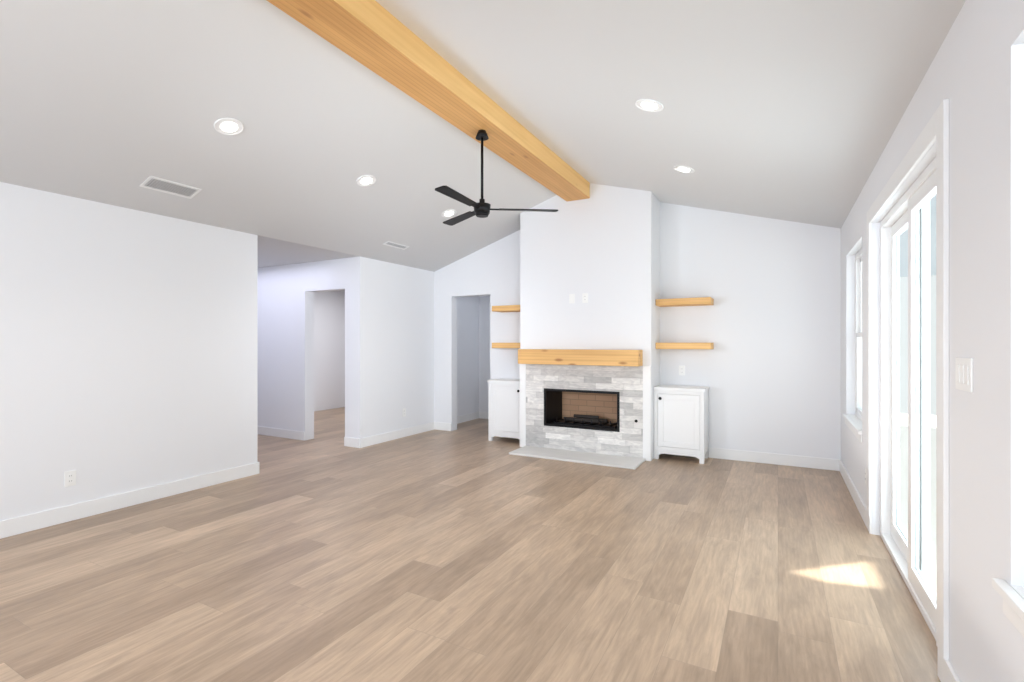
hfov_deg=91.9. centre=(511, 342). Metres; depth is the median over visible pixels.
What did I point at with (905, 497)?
patio
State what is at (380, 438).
baseboard
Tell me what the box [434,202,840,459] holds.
wall
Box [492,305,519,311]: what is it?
shelf
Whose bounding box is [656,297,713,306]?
shelf
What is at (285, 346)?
wall
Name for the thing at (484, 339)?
wall
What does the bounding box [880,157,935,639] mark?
slider
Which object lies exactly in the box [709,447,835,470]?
baseboard
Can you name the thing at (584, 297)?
outlet
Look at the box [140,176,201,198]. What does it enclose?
ceiling vent
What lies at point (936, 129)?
door frame
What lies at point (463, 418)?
baseboard
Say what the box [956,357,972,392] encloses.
light switch
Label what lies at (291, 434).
baseboard
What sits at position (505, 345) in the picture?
shelf
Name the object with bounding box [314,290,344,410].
wall
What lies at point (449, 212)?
recessed light
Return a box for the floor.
[0,407,940,681]
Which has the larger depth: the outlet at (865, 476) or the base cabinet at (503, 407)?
the base cabinet at (503, 407)
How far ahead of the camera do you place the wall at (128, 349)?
3.99 m
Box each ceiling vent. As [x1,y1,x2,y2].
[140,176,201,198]
[383,241,409,249]
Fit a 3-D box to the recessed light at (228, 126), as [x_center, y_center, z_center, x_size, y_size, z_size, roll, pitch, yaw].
[-1.995,-1.526,3.490,0.179,0.066,0.188,0,0,28]
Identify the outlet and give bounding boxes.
[64,470,75,486]
[569,294,574,302]
[582,293,587,302]
[679,366,684,374]
[865,468,866,484]
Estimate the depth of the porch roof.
6.56 m
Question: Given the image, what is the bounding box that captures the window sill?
[992,578,1023,636]
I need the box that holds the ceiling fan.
[435,130,557,225]
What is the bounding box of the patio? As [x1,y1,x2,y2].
[899,413,935,593]
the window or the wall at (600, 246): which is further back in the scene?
the wall at (600, 246)
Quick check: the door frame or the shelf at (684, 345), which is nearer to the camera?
the door frame
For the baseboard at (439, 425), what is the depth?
7.58 m
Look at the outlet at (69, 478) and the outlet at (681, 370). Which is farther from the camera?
the outlet at (681, 370)
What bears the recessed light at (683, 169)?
in the ceiling at (791, 110)
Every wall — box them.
[0,182,256,520]
[257,257,368,439]
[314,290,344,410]
[369,258,478,436]
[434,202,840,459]
[479,295,489,411]
[520,183,659,460]
[841,0,1023,681]
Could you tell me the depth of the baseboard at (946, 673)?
1.90 m
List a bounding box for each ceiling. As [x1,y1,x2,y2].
[0,0,555,271]
[375,0,965,227]
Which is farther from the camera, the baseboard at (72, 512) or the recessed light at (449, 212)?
the recessed light at (449, 212)
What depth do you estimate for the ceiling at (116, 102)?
3.54 m
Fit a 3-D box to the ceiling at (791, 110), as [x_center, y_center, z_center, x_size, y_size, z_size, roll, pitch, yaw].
[0.088,-1.690,1.769,2.680,0.980,9.500,0,0,28]
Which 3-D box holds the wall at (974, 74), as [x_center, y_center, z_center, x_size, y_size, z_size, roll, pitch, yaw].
[1.334,0.010,1.099,0.150,2.660,9.500,0,0,28]
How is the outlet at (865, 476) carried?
attached to the wall at (974, 74)
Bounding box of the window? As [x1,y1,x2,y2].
[842,248,862,441]
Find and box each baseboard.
[0,462,258,538]
[257,426,304,440]
[344,437,355,447]
[356,422,435,447]
[436,422,451,430]
[457,412,479,423]
[480,412,487,418]
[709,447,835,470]
[836,459,871,533]
[938,649,959,681]
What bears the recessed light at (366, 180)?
in the ceiling at (116, 102)
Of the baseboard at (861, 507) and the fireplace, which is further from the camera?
the fireplace
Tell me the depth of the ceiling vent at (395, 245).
6.29 m
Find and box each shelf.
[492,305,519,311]
[492,343,519,347]
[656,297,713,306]
[656,343,713,348]
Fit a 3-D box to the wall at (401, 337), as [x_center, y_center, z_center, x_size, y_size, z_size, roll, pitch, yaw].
[-1.260,0.057,7.744,0.150,2.566,2.850,0,0,28]
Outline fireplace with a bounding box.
[509,349,650,469]
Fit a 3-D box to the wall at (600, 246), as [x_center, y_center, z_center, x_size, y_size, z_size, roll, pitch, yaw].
[0.962,-0.360,6.243,1.675,3.400,0.490,0,0,28]
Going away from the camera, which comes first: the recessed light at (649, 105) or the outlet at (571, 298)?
the recessed light at (649, 105)
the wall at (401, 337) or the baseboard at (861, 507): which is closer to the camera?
the baseboard at (861, 507)
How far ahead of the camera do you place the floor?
2.83 m
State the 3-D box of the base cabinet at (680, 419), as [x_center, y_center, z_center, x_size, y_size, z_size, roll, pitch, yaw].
[1.966,0.924,5.745,0.558,0.832,0.381,0,0,28]
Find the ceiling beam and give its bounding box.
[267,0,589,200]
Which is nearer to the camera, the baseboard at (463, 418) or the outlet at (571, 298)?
the outlet at (571, 298)
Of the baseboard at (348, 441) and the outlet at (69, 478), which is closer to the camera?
the outlet at (69, 478)
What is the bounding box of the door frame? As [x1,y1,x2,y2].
[867,99,948,659]
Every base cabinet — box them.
[487,378,519,440]
[654,385,708,463]
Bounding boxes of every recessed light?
[214,118,243,134]
[356,175,375,185]
[441,209,456,216]
[635,99,663,111]
[673,166,693,172]
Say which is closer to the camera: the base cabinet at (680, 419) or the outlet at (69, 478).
the outlet at (69, 478)
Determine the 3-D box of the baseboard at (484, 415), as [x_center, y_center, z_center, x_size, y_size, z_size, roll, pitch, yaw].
[0.177,1.280,8.411,1.750,0.120,0.014,0,0,28]
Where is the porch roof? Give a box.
[899,194,935,276]
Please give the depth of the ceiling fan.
4.06 m

